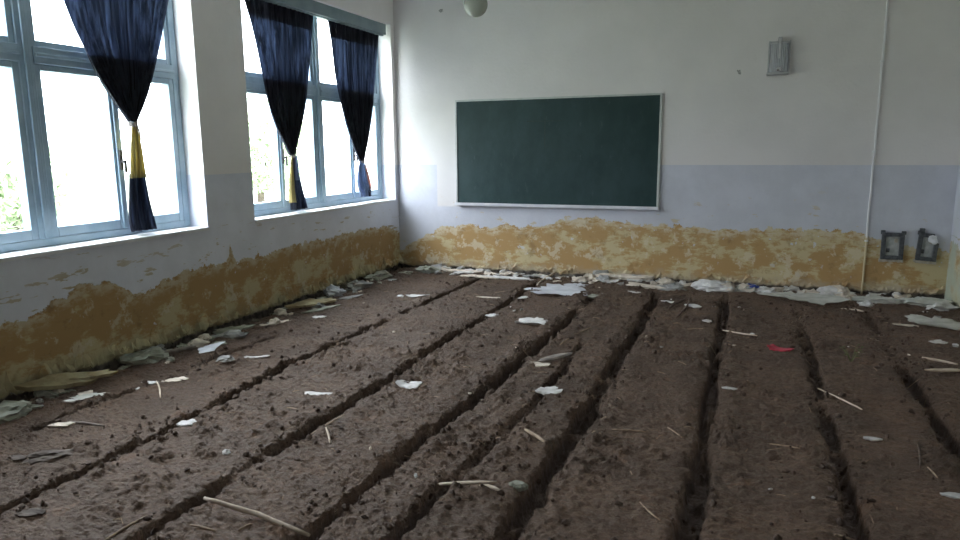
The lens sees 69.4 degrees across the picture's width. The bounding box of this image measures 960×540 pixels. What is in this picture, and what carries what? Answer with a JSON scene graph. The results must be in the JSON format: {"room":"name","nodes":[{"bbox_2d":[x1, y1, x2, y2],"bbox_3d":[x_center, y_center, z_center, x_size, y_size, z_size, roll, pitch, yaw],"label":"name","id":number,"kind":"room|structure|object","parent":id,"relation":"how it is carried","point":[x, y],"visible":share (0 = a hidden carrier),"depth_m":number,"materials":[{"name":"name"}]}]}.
{"room":"classroom","nodes":[
{"label":"classroom","id":0,"kind":"room"},
{"bbox_2d":[0,0,399,402],"bbox_3d":[-3.079,-0.948,5.256,0.420,4.100,9.650,3,11,21],"label":"wall","id":1,"kind":"structure","parent":0,"point":[51,305],"depth_m":6.29,"materials":[{"name":"paint"}]},
{"bbox_2d":[0,0,209,262],"bbox_3d":[-3.128,-1.297,4.876,0.320,2.350,2.830,3,11,21],"label":"window","id":2,"kind":"structure","parent":1,"relation":"in","point":[23,57],"depth_m":5.08,"materials":[{"name":"blue paint"}]},
{"bbox_2d":[64,0,168,231],"bbox_3d":[-2.832,-1.370,5.541,0.096,2.131,1.228,3,10,18],"label":"curtain","id":3,"kind":"object","parent":2,"relation":"hanging from","point":[120,39],"visible":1,"depth_m":5.56,"materials":[{"name":"blue fabric"}]},
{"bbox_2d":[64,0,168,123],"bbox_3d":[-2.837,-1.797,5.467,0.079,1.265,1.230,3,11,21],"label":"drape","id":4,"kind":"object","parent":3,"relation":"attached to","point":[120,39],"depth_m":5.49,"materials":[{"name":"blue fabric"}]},
{"bbox_2d":[0,253,403,396],"bbox_3d":[-2.772,0.572,5.598,0.095,0.309,9.300,3,11,21],"label":"trim","id":5,"kind":"structure","parent":1,"relation":"attached to","point":[81,360],"depth_m":6.07,"materials":[{"name":"paint"}]},
{"bbox_2d":[245,0,396,222],"bbox_3d":[-1.852,-1.881,8.144,0.320,2.350,2.985,3,11,21],"label":"window","id":6,"kind":"structure","parent":1,"relation":"in","point":[317,91],"depth_m":8.19,"materials":[{"name":"blue paint"}]},
{"bbox_2d":[244,0,312,209],"bbox_3d":[-2.076,-1.715,7.455,0.114,2.146,1.177,3,10,17],"label":"curtain","id":7,"kind":"object","parent":6,"relation":"hanging from","point":[282,35],"visible":1,"depth_m":7.42,"materials":[{"name":"blue fabric"}]},
{"bbox_2d":[328,20,378,196],"bbox_3d":[-1.554,-1.982,8.831,0.104,2.104,1.206,4,11,24],"label":"curtain","id":8,"kind":"object","parent":6,"relation":"hanging from","point":[354,51],"visible":1,"depth_m":8.76,"materials":[{"name":"blue fabric"}]},
{"bbox_2d":[0,267,959,539],"bbox_3d":[0.268,0.982,4.413,6.677,0.310,9.470,3,11,21],"label":"floor","id":9,"kind":"structure","parent":0,"point":[658,469],"depth_m":4.14,"materials":[{"name":"soil"}]},
{"bbox_2d":[0,400,31,423],"bbox_3d":[-2.972,0.881,4.397,0.250,0.084,0.315,3,11,21],"label":"lump","id":10,"kind":"object","parent":9,"relation":"on","point":[9,410],"visible":0.99,"depth_m":4.35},
{"bbox_2d":[6,455,26,460],"bbox_3d":[-2.514,1.020,3.763,0.098,0.018,0.066,3,11,21],"label":"flake","id":11,"kind":"object","parent":9,"relation":"on","point":[13,457],"visible":1,"depth_m":3.75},
{"bbox_2d":[15,508,45,517],"bbox_3d":[-2.078,1.123,3.204,0.132,0.020,0.079,-3,10,-13],"label":"flake","id":12,"kind":"object","parent":9,"relation":"on","point":[31,512],"visible":1,"depth_m":3.20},
{"bbox_2d":[33,390,52,397],"bbox_3d":[-2.985,0.838,4.748,0.128,0.062,0.104,-5,11,-23],"label":"crumb","id":13,"kind":"object","parent":9,"relation":"on","point":[39,393],"visible":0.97,"depth_m":4.71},
{"bbox_2d":[19,449,73,463],"bbox_3d":[-2.374,1.012,3.803,0.267,0.043,0.135,-4,10,-17],"label":"lump","id":14,"kind":"object","parent":9,"relation":"on","point":[44,455],"visible":0.99,"depth_m":3.77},
{"bbox_2d":[45,392,58,397],"bbox_3d":[-2.926,0.856,4.740,0.090,0.036,0.042,-7,12,-34],"label":"crumb","id":15,"kind":"object","parent":9,"relation":"on","point":[53,393],"visible":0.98,"depth_m":4.73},
{"bbox_2d":[14,371,97,390],"bbox_3d":[-2.946,0.787,4.840,0.519,0.108,0.182,-9,13,-40],"label":"plaster slab","id":16,"kind":"object","parent":9,"relation":"on","point":[58,380],"visible":0.94,"depth_m":4.80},
{"bbox_2d":[69,369,117,379],"bbox_3d":[-2.818,0.762,4.971,0.408,0.039,0.120,-7,12,-34],"label":"plaster slab","id":17,"kind":"object","parent":16,"relation":"on","point":[102,373],"visible":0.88,"depth_m":4.97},
{"bbox_2d":[48,422,74,426],"bbox_3d":[-2.528,0.934,4.182,0.151,0.017,0.062,-1,10,-2],"label":"flake","id":18,"kind":"object","parent":9,"relation":"on","point":[58,424],"visible":1,"depth_m":4.18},
{"bbox_2d":[62,399,78,402],"bbox_3d":[-2.711,0.865,4.584,0.094,0.016,0.050,0,10,2],"label":"flake","id":19,"kind":"object","parent":9,"relation":"on","point":[68,400],"visible":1,"depth_m":4.57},
{"bbox_2d":[68,421,104,426],"bbox_3d":[-2.402,0.937,4.236,0.244,0.024,0.023,1,10,8],"label":"stick","id":20,"kind":"object","parent":9,"relation":"on","point":[76,422],"visible":0.94,"depth_m":4.23,"materials":[{"name":"brown wood"}]},
{"bbox_2d":[69,392,105,399],"bbox_3d":[-2.656,0.857,4.719,0.248,0.015,0.117,-6,11,-28],"label":"flake","id":21,"kind":"object","parent":9,"relation":"on","point":[81,397],"visible":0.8,"depth_m":4.69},
{"bbox_2d":[105,517,142,539],"bbox_3d":[-1.565,1.138,3.060,0.020,0.015,0.227,3,11,21],"label":"stick","id":22,"kind":"object","parent":9,"relation":"on","point":[139,519],"visible":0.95,"depth_m":3.05,"materials":[{"name":"wood"}]},
{"bbox_2d":[117,347,168,366],"bbox_3d":[-2.669,0.686,5.501,0.373,0.110,0.209,-10,14,-44],"label":"lump","id":23,"kind":"object","parent":9,"relation":"on","point":[153,355],"visible":0.98,"depth_m":5.46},
{"bbox_2d":[148,344,166,350],"bbox_3d":[-2.667,0.660,5.732,0.158,0.091,0.135,6,12,35],"label":"lump","id":24,"kind":"object","parent":9,"relation":"on","point":[160,345],"visible":0.24,"depth_m":5.71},
{"bbox_2d":[161,376,188,381],"bbox_3d":[-2.223,0.803,5.055,0.192,0.018,0.092,-5,11,-22],"label":"flake","id":25,"kind":"object","parent":9,"relation":"on","point":[175,379],"visible":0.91,"depth_m":5.06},
{"bbox_2d":[164,345,195,353],"bbox_3d":[-2.508,0.666,5.739,0.040,0.037,0.314,9,14,44],"label":"wooden lath","id":26,"kind":"object","parent":9,"relation":"on","point":[180,349],"visible":0.77,"depth_m":5.75,"materials":[{"name":"brown wood"}]},
{"bbox_2d":[176,419,196,426],"bbox_3d":[-1.775,0.928,4.204,0.102,0.025,0.106,8,13,41],"label":"flake","id":27,"kind":"object","parent":9,"relation":"on","point":[185,423],"visible":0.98,"depth_m":4.18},
{"bbox_2d":[187,338,209,346],"bbox_3d":[-2.410,0.617,5.927,0.118,0.069,0.177,6,12,32],"label":"crumb","id":28,"kind":"object","parent":9,"relation":"on","point":[198,342],"visible":0.87,"depth_m":5.89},
{"bbox_2d":[189,524,215,531],"bbox_3d":[-1.218,1.133,3.049,0.134,0.013,0.013,3,10,18],"label":"straw","id":29,"kind":"object","parent":9,"relation":"on","point":[192,525],"visible":1,"depth_m":3.04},
{"bbox_2d":[198,341,224,353],"bbox_3d":[-2.224,0.640,5.752,0.221,0.060,0.102,-6,11,-29],"label":"flake","id":30,"kind":"object","parent":9,"relation":"on","point":[211,347],"visible":1,"depth_m":5.73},
{"bbox_2d":[216,355,234,361],"bbox_3d":[-1.986,0.686,5.416,0.148,0.044,0.092,-2,10,-11],"label":"lump","id":31,"kind":"object","parent":9,"relation":"on","point":[224,358],"visible":1,"depth_m":5.39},
{"bbox_2d":[223,329,244,338],"bbox_3d":[-2.197,0.577,6.206,0.189,0.075,0.099,-5,11,-26],"label":"crumb","id":32,"kind":"object","parent":9,"relation":"on","point":[235,333],"visible":0.99,"depth_m":6.18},
{"bbox_2d":[213,324,254,333],"bbox_3d":[-2.268,0.550,6.429,0.422,0.039,0.159,-9,13,-41],"label":"flake","id":33,"kind":"object","parent":9,"relation":"on","point":[223,330],"visible":0.68,"depth_m":6.40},
{"bbox_2d":[203,497,310,536],"bbox_3d":[-1.005,1.103,3.123,0.566,0.091,0.039,3,11,20],"label":"stick","id":34,"kind":"object","parent":9,"relation":"on","point":[258,514],"visible":1,"depth_m":3.12,"materials":[{"name":"brown wood"}]},
{"bbox_2d":[244,355,269,357],"bbox_3d":[-1.802,0.701,5.605,0.206,0.023,0.040,-3,10,-11],"label":"flake","id":35,"kind":"object","parent":9,"relation":"on","point":[263,356],"visible":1,"depth_m":5.60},
{"bbox_2d":[269,317,280,325],"bbox_3d":[-1.980,0.492,6.687,0.107,0.069,0.154,-3,10,-12],"label":"crumb","id":36,"kind":"object","parent":9,"relation":"on","point":[275,321],"visible":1,"depth_m":6.64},
{"bbox_2d":[274,308,287,315],"bbox_3d":[-2.033,0.425,7.054,0.121,0.068,0.162,-5,11,-26],"label":"crumb","id":37,"kind":"object","parent":9,"relation":"on","point":[279,311],"visible":0.95,"depth_m":7.02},
{"bbox_2d":[285,298,335,308],"bbox_3d":[-1.805,0.351,7.377,0.183,0.063,0.634,9,14,42],"label":"plaster slab","id":38,"kind":"object","parent":9,"relation":"on","point":[309,302],"visible":0.98,"depth_m":7.32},
{"bbox_2d":[304,391,331,394],"bbox_3d":[-1.100,0.845,4.735,0.219,0.016,0.060,1,10,8],"label":"flake","id":39,"kind":"object","parent":9,"relation":"on","point":[308,392],"visible":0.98,"depth_m":4.73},
{"bbox_2d":[311,302,325,307],"bbox_3d":[-1.720,0.376,7.375,0.162,0.071,0.091,-2,10,-7],"label":"crumb","id":40,"kind":"object","parent":9,"relation":"on","point":[318,305],"visible":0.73,"depth_m":7.34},
{"bbox_2d":[301,304,340,312],"bbox_3d":[-1.662,0.409,7.288,0.084,0.023,0.500,7,13,38],"label":"flake","id":41,"kind":"object","parent":9,"relation":"on","point":[337,305],"visible":0.99,"depth_m":7.26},
{"bbox_2d":[323,284,345,296],"bbox_3d":[-1.659,0.230,7.946,0.234,0.144,0.224,-5,11,-24],"label":"lump","id":42,"kind":"object","parent":9,"relation":"on","point":[332,290],"visible":0.93,"depth_m":7.89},
{"bbox_2d":[339,294,362,298],"bbox_3d":[-1.468,0.308,7.892,0.345,0.027,0.106,-10,14,-44],"label":"flake","id":43,"kind":"object","parent":9,"relation":"on","point":[359,295],"visible":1,"depth_m":7.88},
{"bbox_2d":[346,280,373,289],"bbox_3d":[-1.476,0.174,8.351,0.222,0.107,0.359,9,14,44],"label":"lump","id":44,"kind":"object","parent":9,"relation":"on","point":[356,284],"visible":0.93,"depth_m":8.28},
{"bbox_2d":[364,270,392,281],"bbox_3d":[-1.329,0.070,8.903,0.241,0.115,0.432,7,13,38],"label":"lump","id":45,"kind":"object","parent":9,"relation":"on","point":[382,274],"visible":0.93,"depth_m":8.86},
{"bbox_2d":[395,380,422,388],"bbox_3d":[-0.498,0.806,4.902,0.192,0.043,0.148,3,11,21],"label":"flake","id":46,"kind":"object","parent":9,"relation":"on","point":[412,384],"visible":0.98,"depth_m":4.89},
{"bbox_2d":[415,265,439,272],"bbox_3d":[-0.700,-0.013,9.478,0.366,0.108,0.228,3,11,21],"label":"lump","id":47,"kind":"object","parent":9,"relation":"on","point":[424,269],"visible":0.91,"depth_m":9.40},
{"bbox_2d":[444,269,482,272],"bbox_3d":[-0.224,0.015,9.359,0.568,0.037,0.169,3,11,21],"label":"flake","id":48,"kind":"object","parent":9,"relation":"on","point":[447,270],"visible":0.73,"depth_m":9.33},
{"bbox_2d":[438,480,497,485],"bbox_3d":[-0.065,1.050,3.418,0.332,0.091,0.021,4,11,25],"label":"stick","id":49,"kind":"object","parent":9,"relation":"on","point":[481,481],"visible":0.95,"depth_m":3.41,"materials":[{"name":"brown wood"}]},
{"bbox_2d":[460,274,498,278],"bbox_3d":[-0.012,0.088,8.993,0.572,0.031,0.139,5,12,30],"label":"flake","id":50,"kind":"object","parent":9,"relation":"on","point":[468,275],"visible":0.94,"depth_m":8.97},
{"bbox_2d":[2,272,959,539],"bbox_3d":[0.634,0.784,5.334,6.565,0.237,7.225,3,11,21],"label":"debris","id":51,"kind":"object","parent":9,"relation":"on","point":[345,507],"visible":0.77,"depth_m":4.25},
{"bbox_2d":[479,484,500,490],"bbox_3d":[0.051,1.063,3.397,0.136,0.028,0.022,9,14,43],"label":"stick","id":52,"kind":"object","parent":9,"relation":"on","point":[487,485],"visible":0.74,"depth_m":3.38,"materials":[{"name":"brown wood"}]},
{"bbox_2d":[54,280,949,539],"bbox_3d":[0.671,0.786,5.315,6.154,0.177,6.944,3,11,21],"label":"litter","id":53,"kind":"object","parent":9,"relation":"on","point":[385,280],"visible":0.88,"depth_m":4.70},
{"bbox_2d":[483,275,533,279],"bbox_3d":[0.366,0.099,8.896,0.718,0.024,0.172,3,11,21],"label":"flake","id":54,"kind":"object","parent":9,"relation":"on","point":[494,276],"visible":0.96,"depth_m":8.85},
{"bbox_2d":[500,271,519,275],"bbox_3d":[0.382,0.050,9.075,0.283,0.044,0.166,-2,10,-7],"label":"crumb","id":55,"kind":"object","parent":9,"relation":"on","point":[506,273],"visible":0.96,"depth_m":9.05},
{"bbox_2d":[509,480,527,491],"bbox_3d":[0.190,1.056,3.403,0.099,0.036,0.074,3,11,21],"label":"flake","id":56,"kind":"object","parent":9,"relation":"on","point":[520,486],"visible":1,"depth_m":3.38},
{"bbox_2d":[515,317,547,324],"bbox_3d":[0.490,0.496,6.638,0.308,0.058,0.307,3,11,21],"label":"flake","id":57,"kind":"object","parent":9,"relation":"on","point":[528,320],"visible":0.98,"depth_m":6.65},
{"bbox_2d":[522,274,541,277],"bbox_3d":[0.696,0.079,8.938,0.311,0.039,0.163,3,11,21],"label":"crumb","id":58,"kind":"object","parent":9,"relation":"on","point":[532,275],"visible":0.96,"depth_m":8.95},
{"bbox_2d":[524,428,544,441],"bbox_3d":[0.319,0.951,3.987,0.022,0.033,0.248,-5,11,-23],"label":"stick","id":59,"kind":"object","parent":9,"relation":"on","point":[537,436],"visible":0.99,"depth_m":3.98,"materials":[{"name":"wood"}]},
{"bbox_2d":[534,362,549,366],"bbox_3d":[0.462,0.725,5.334,0.163,0.021,0.092,3,11,21],"label":"flake","id":60,"kind":"object","parent":9,"relation":"on","point":[537,364],"visible":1,"depth_m":5.31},
{"bbox_2d":[535,386,562,394],"bbox_3d":[0.470,0.827,4.758,0.190,0.032,0.146,0,10,1],"label":"flake","id":61,"kind":"object","parent":9,"relation":"on","point":[547,390],"visible":0.94,"depth_m":4.74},
{"bbox_2d":[523,283,585,295],"bbox_3d":[0.898,0.237,8.070,0.674,0.037,0.719,-3,10,-15],"label":"sheet","id":62,"kind":"object","parent":9,"relation":"on","point":[558,289],"visible":0.97,"depth_m":8.10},
{"bbox_2d":[538,352,571,362],"bbox_3d":[0.595,0.691,5.484,0.366,0.031,0.093,-8,13,-37],"label":"board offcut","id":63,"kind":"object","parent":9,"relation":"on","point":[554,357],"visible":1,"depth_m":5.46,"materials":[{"name":"brown wood"}]},
{"bbox_2d":[563,283,584,286],"bbox_3d":[1.163,0.189,8.412,0.410,0.025,0.212,-1,10,-3],"label":"sheet","id":64,"kind":"object","parent":9,"relation":"on","point":[576,284],"visible":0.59,"depth_m":8.46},
{"bbox_2d":[572,276,586,281],"bbox_3d":[1.244,0.109,8.658,0.180,0.090,0.121,3,11,21],"label":"crumb","id":65,"kind":"object","parent":9,"relation":"on","point":[580,278],"visible":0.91,"depth_m":8.62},
{"bbox_2d":[583,273,595,280],"bbox_3d":[1.389,0.087,8.739,0.199,0.084,0.163,3,11,21],"label":"crumb","id":66,"kind":"object","parent":9,"relation":"on","point":[589,276],"visible":0.69,"depth_m":8.70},
{"bbox_2d":[592,270,608,275],"bbox_3d":[1.537,0.059,8.784,0.229,0.118,0.151,0,10,5],"label":"lump","id":67,"kind":"object","parent":9,"relation":"on","point":[594,271],"visible":0.39,"depth_m":8.78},
{"bbox_2d":[595,275,609,281],"bbox_3d":[1.519,0.095,8.601,0.115,0.088,0.201,-8,12,-36],"label":"crumb","id":68,"kind":"object","parent":9,"relation":"on","point":[601,278],"visible":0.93,"depth_m":8.55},
{"bbox_2d":[604,279,620,283],"bbox_3d":[1.646,0.128,8.553,0.265,0.047,0.178,-6,11,-28],"label":"crumb","id":69,"kind":"object","parent":9,"relation":"on","point":[610,281],"visible":0.99,"depth_m":8.50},
{"bbox_2d":[595,273,654,279],"bbox_3d":[1.796,0.081,8.632,0.746,0.059,0.205,3,11,21],"label":"plaster slab","id":70,"kind":"object","parent":9,"relation":"on","point":[612,276],"visible":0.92,"depth_m":8.56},
{"bbox_2d":[625,282,663,288],"bbox_3d":[1.976,0.197,8.233,0.526,0.049,0.162,8,13,39],"label":"plaster slab","id":71,"kind":"object","parent":9,"relation":"on","point":[646,286],"visible":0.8,"depth_m":8.21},
{"bbox_2d":[657,277,674,283],"bbox_3d":[2.268,0.132,8.464,0.226,0.095,0.150,3,11,21],"label":"crumb","id":72,"kind":"object","parent":9,"relation":"on","point":[665,280],"visible":0.69,"depth_m":8.43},
{"bbox_2d":[656,283,686,290],"bbox_3d":[2.239,0.193,8.116,0.371,0.086,0.202,3,11,21],"label":"lump","id":73,"kind":"object","parent":9,"relation":"on","point":[672,286],"visible":0.93,"depth_m":8.07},
{"bbox_2d":[676,297,689,317],"bbox_3d":[2.128,0.386,7.195,0.044,0.021,0.950,4,11,24],"label":"twig","id":74,"kind":"object","parent":9,"relation":"on","point":[686,306],"visible":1,"depth_m":7.09,"materials":[{"name":"brown wood"}]},
{"bbox_2d":[685,304,701,307],"bbox_3d":[2.241,0.377,7.287,0.120,0.025,0.185,-8,13,-38],"label":"flake","id":75,"kind":"object","parent":9,"relation":"on","point":[689,305],"visible":0.96,"depth_m":7.26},
{"bbox_2d":[691,279,735,291],"bbox_3d":[2.722,0.174,8.080,0.518,0.130,0.294,3,11,21],"label":"lump","id":76,"kind":"object","parent":9,"relation":"on","point":[706,285],"visible":0.9,"depth_m":8.01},
{"bbox_2d":[721,282,735,292],"bbox_3d":[2.862,0.192,8.009,0.205,0.106,0.242,3,11,21],"label":"lump","id":77,"kind":"object","parent":9,"relation":"on","point":[727,284],"visible":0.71,"depth_m":7.94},
{"bbox_2d":[723,330,756,335],"bbox_3d":[2.284,0.555,6.124,0.026,0.058,0.409,-5,11,-23],"label":"twig","id":78,"kind":"object","parent":9,"relation":"on","point":[723,330],"visible":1,"depth_m":6.09,"materials":[{"name":"brown wood"}]},
{"bbox_2d":[735,283,756,291],"bbox_3d":[3.055,0.203,7.967,0.322,0.095,0.187,-1,10,-1],"label":"lump","id":79,"kind":"object","parent":9,"relation":"on","point":[737,286],"visible":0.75,"depth_m":7.93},
{"bbox_2d":[739,283,754,291],"bbox_3d":[3.028,0.204,7.970,0.194,0.098,0.199,-2,10,-8],"label":"crumb","id":80,"kind":"object","parent":9,"relation":"on","point":[743,286],"visible":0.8,"depth_m":7.92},
{"bbox_2d":[755,286,774,292],"bbox_3d":[3.224,0.222,7.917,0.315,0.081,0.174,7,12,36],"label":"lump","id":81,"kind":"object","parent":9,"relation":"on","point":[761,289],"visible":0.65,"depth_m":7.86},
{"bbox_2d":[757,292,795,297],"bbox_3d":[3.375,0.278,7.622,0.595,0.028,0.246,8,13,38],"label":"sheet","id":82,"kind":"object","parent":9,"relation":"on","point":[777,294],"visible":0.56,"depth_m":7.66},
{"bbox_2d":[771,287,784,291],"bbox_3d":[3.396,0.224,7.938,0.198,0.059,0.097,0,10,4],"label":"crumb","id":83,"kind":"object","parent":9,"relation":"on","point":[777,289],"visible":0.69,"depth_m":7.91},
{"bbox_2d":[767,344,794,351],"bbox_3d":[2.444,0.640,5.640,0.208,0.046,0.121,7,13,37],"label":"scrap","id":84,"kind":"object","parent":9,"relation":"on","point":[773,347],"visible":1,"depth_m":5.62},
{"bbox_2d":[787,285,799,290],"bbox_3d":[3.605,0.211,8.019,0.169,0.068,0.094,-3,10,-14],"label":"crumb","id":85,"kind":"object","parent":9,"relation":"on","point":[791,288],"visible":0.86,"depth_m":7.99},
{"bbox_2d":[797,289,818,292],"bbox_3d":[3.711,0.245,7.901,0.276,0.050,0.183,-1,10,-5],"label":"crumb","id":86,"kind":"object","parent":9,"relation":"on","point":[811,290],"visible":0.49,"depth_m":7.91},
{"bbox_2d":[782,292,850,304],"bbox_3d":[3.559,0.301,7.352,0.558,0.041,0.607,-9,13,-41],"label":"sheet","id":87,"kind":"object","parent":9,"relation":"on","point":[815,298],"visible":1,"depth_m":7.33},
{"bbox_2d":[817,285,837,291],"bbox_3d":[3.977,0.226,7.895,0.191,0.096,0.250,-8,12,-36],"label":"crumb","id":88,"kind":"object","parent":9,"relation":"on","point":[825,288],"visible":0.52,"depth_m":7.85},
{"bbox_2d":[817,388,862,409],"bbox_3d":[2.343,0.837,4.524,0.018,0.096,0.622,0,10,3],"label":"twig","id":89,"kind":"object","parent":9,"relation":"on","point":[817,388],"visible":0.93,"depth_m":4.45,"materials":[{"name":"brown wood"}]},
{"bbox_2d":[831,285,849,292],"bbox_3d":[4.060,0.213,7.850,0.130,0.104,0.276,-2,10,-9],"label":"crumb","id":90,"kind":"object","parent":9,"relation":"on","point":[840,288],"visible":0.56,"depth_m":7.78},
{"bbox_2d":[834,534,854,539],"bbox_3d":[1.587,1.155,2.959,0.197,0.104,0.024,-3,10,-15],"label":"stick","id":91,"kind":"object","parent":9,"relation":"on","point":[836,535],"visible":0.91,"depth_m":2.93,"materials":[{"name":"wood"}]},
{"bbox_2d":[836,293,855,300],"bbox_3d":[3.968,0.282,7.512,0.188,0.078,0.151,-4,11,-19],"label":"lump","id":92,"kind":"object","parent":9,"relation":"on","point":[845,295],"visible":0.61,"depth_m":7.48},
{"bbox_2d":[840,344,863,361],"bbox_3d":[2.868,0.648,5.362,0.178,0.133,0.121,2,10,14],"label":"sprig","id":93,"kind":"object","parent":9,"relation":"on","point":[844,350],"visible":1,"depth_m":5.35,"materials":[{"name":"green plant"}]},
{"bbox_2d":[856,300,873,306],"bbox_3d":[3.989,0.343,7.178,0.160,0.075,0.146,3,11,21],"label":"lump","id":94,"kind":"object","parent":9,"relation":"on","point":[867,303],"visible":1,"depth_m":7.15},
{"bbox_2d":[863,436,882,440],"bbox_3d":[2.235,0.959,3.945,0.104,0.015,0.046,3,11,21],"label":"flake","id":95,"kind":"object","parent":9,"relation":"on","point":[864,437],"visible":1,"depth_m":3.94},
{"bbox_2d":[852,295,902,303],"bbox_3d":[4.215,0.310,7.417,0.531,0.074,0.210,3,11,21],"label":"lump","id":96,"kind":"object","parent":9,"relation":"on","point":[876,299],"visible":0.86,"depth_m":7.34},
{"bbox_2d":[892,323,918,326],"bbox_3d":[3.906,0.505,6.366,0.210,0.016,0.056,3,11,21],"label":"flake","id":97,"kind":"object","parent":9,"relation":"on","point":[908,325],"visible":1,"depth_m":6.36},
{"bbox_2d":[917,443,921,468],"bbox_3d":[2.363,0.998,3.728,0.016,0.015,0.371,5,12,30],"label":"twig","id":98,"kind":"object","parent":9,"relation":"on","point":[919,449],"visible":1,"depth_m":3.73,"materials":[{"name":"brown wood"}]},
{"bbox_2d":[898,296,954,306],"bbox_3d":[4.608,0.326,7.261,0.632,0.089,0.271,3,11,21],"label":"lump","id":99,"kind":"object","parent":9,"relation":"on","point":[919,301],"visible":0.66,"depth_m":7.21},
{"bbox_2d":[905,314,959,329],"bbox_3d":[4.244,0.491,6.333,0.684,0.042,0.386,8,13,41],"label":"sheet","id":100,"kind":"object","parent":9,"relation":"on","point":[935,321],"visible":1,"depth_m":6.39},
{"bbox_2d":[929,340,947,343],"bbox_3d":[3.859,0.606,5.839,0.122,0.017,0.108,-3,10,-16],"label":"flake","id":101,"kind":"object","parent":9,"relation":"on","point":[932,341],"visible":1,"depth_m":5.83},
{"bbox_2d":[922,357,957,364],"bbox_3d":[3.531,0.697,5.326,0.235,0.023,0.022,8,13,42],"label":"stick","id":102,"kind":"object","parent":9,"relation":"on","point":[928,358],"visible":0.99,"depth_m":5.32,"materials":[{"name":"brown wood"}]},
{"bbox_2d":[924,368,959,372],"bbox_3d":[3.389,0.731,5.060,0.286,0.017,0.062,-1,10,-1],"label":"stick","id":103,"kind":"object","parent":9,"relation":"on","point":[941,370],"visible":1,"depth_m":5.05,"materials":[{"name":"brown wood"}]},
{"bbox_2d":[926,301,959,310],"bbox_3d":[4.705,0.362,7.062,0.306,0.092,0.226,3,11,21],"label":"lump","id":104,"kind":"object","parent":9,"relation":"on","point":[944,305],"visible":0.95,"depth_m":7.01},
{"bbox_2d":[939,492,959,498],"bbox_3d":[2.252,1.072,3.294,0.117,0.018,0.058,3,11,21],"label":"flake","id":105,"kind":"object","parent":9,"relation":"on","point":[953,495],"visible":1,"depth_m":3.29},
{"bbox_3d":[-2.430,0.607,6.059,0.157,0.037,0.182,3,11,21],"label":"crumb","id":106,"kind":"object","parent":9,"relation":"on","visible":0},
{"bbox_2d":[198,333,211,340],"bbox_3d":[-2.404,0.587,6.051,0.124,0.070,0.099,3,11,21],"label":"lump","id":107,"kind":"object","parent":106,"relation":"on","point":[204,336],"visible":0.66,"depth_m":6.02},
{"bbox_2d":[393,0,959,298],"bbox_3d":[1.920,-1.578,8.605,7.307,4.100,0.300,3,11,21],"label":"wall","id":108,"kind":"structure","parent":0,"point":[767,177],"depth_m":8.10,"materials":[{"name":"paint"}]},
{"bbox_2d":[455,93,662,209],"bbox_3d":[0.919,-1.487,8.800,2.684,1.385,0.089,3,11,21],"label":"blackboard","id":109,"kind":"object","parent":108,"relation":"attached to","point":[592,151],"visible":1,"depth_m":8.78,"materials":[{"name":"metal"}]},
{"bbox_2d":[455,202,658,209],"bbox_3d":[0.925,-0.825,8.916,2.684,0.040,0.089,3,11,21],"label":"chalk tray","id":110,"kind":"object","parent":109,"relation":"on","point":[589,205],"depth_m":8.80,"materials":[{"name":"metal"}]},
{"bbox_2d":[404,258,945,295],"bbox_3d":[1.954,0.056,8.705,6.637,0.173,0.049,3,11,21],"label":"trim","id":111,"kind":"structure","parent":108,"relation":"attached to","point":[907,290],"depth_m":8.26,"materials":[{"name":"paint"}]},
{"bbox_2d":[766,37,790,75],"bbox_3d":[3.308,-2.366,7.672,0.235,0.400,0.158,3,11,21],"label":"wall lamp","id":112,"kind":"object","parent":108,"relation":"attached to","point":[779,52],"visible":1,"depth_m":7.66,"materials":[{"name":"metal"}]},
{"bbox_2d":[860,0,888,293],"bbox_3d":[4.289,-1.566,7.499,0.036,3.780,0.032,3,11,21],"label":"conduit pipe","id":113,"kind":"object","parent":108,"relation":"attached to","point":[887,2],"visible":0.96,"depth_m":7.52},
{"bbox_2d":[878,230,906,262],"bbox_3d":[4.538,-0.258,7.630,0.243,0.352,0.044,3,11,21],"label":"box","id":114,"kind":"object","parent":108,"relation":"attached to","point":[892,243],"visible":1,"depth_m":7.63,"materials":[{"name":"metal"}]},
{"bbox_2d":[913,228,938,264],"bbox_3d":[4.836,-0.255,7.505,0.218,0.390,0.066,3,11,19],"label":"box","id":115,"kind":"object","parent":108,"relation":"attached to","point":[927,244],"visible":1,"depth_m":7.51,"materials":[{"name":"metal"}]},
{"bbox_2d":[944,160,959,309],"bbox_3d":[3.428,-0.568,2.782,0.250,4.100,9.650,3,11,21],"label":"wall","id":116,"kind":"structure","parent":0,"point":[952,293],"depth_m":7.27,"materials":[{"name":"paint"}]},
{"bbox_3d":[0.171,-2.902,3.800,7.307,0.200,9.950,3,11,21],"label":"ceiling","id":117,"kind":"structure","parent":0,"visible":0},
{"bbox_2d":[464,0,487,16],"bbox_3d":[-0.044,-2.852,6.587,0.231,0.859,0.231,4,11,25],"label":"ceiling lamp","id":118,"kind":"object","parent":117,"relation":"hanging from","point":[474,8],"visible":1,"depth_m":6.57,"materials":[{"name":"white glass"}]},
{"label":"outside","id":119,"kind":"structure","parent":0,"visible":0},
{"bbox_2d":[0,173,358,231],"bbox_3d":[-29.337,-1.060,20.745,59.560,0.200,90.000,3,11,21],"label":"ground","id":120,"kind":"structure","parent":119,"point":[95,205],"depth_m":35.65,"materials":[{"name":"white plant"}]},
{"bbox_2d":[0,131,86,231],"bbox_3d":[-12.650,-2.364,18.777,3.535,2.795,3.428,-6,11,-27],"label":"tree","id":121,"kind":"object","parent":120,"relation":"on","point":[10,202],"visible":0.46,"depth_m":18.48,"materials":[{"name":"green plant"}]},
{"bbox_2d":[247,94,309,202],"bbox_3d":[-8.995,-4.840,27.788,4.959,4.486,5.080,-6,11,-28],"label":"tree","id":122,"kind":"object","parent":120,"relation":"on","point":[259,131],"visible":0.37,"depth_m":27.25,"materials":[{"name":"green plant"}]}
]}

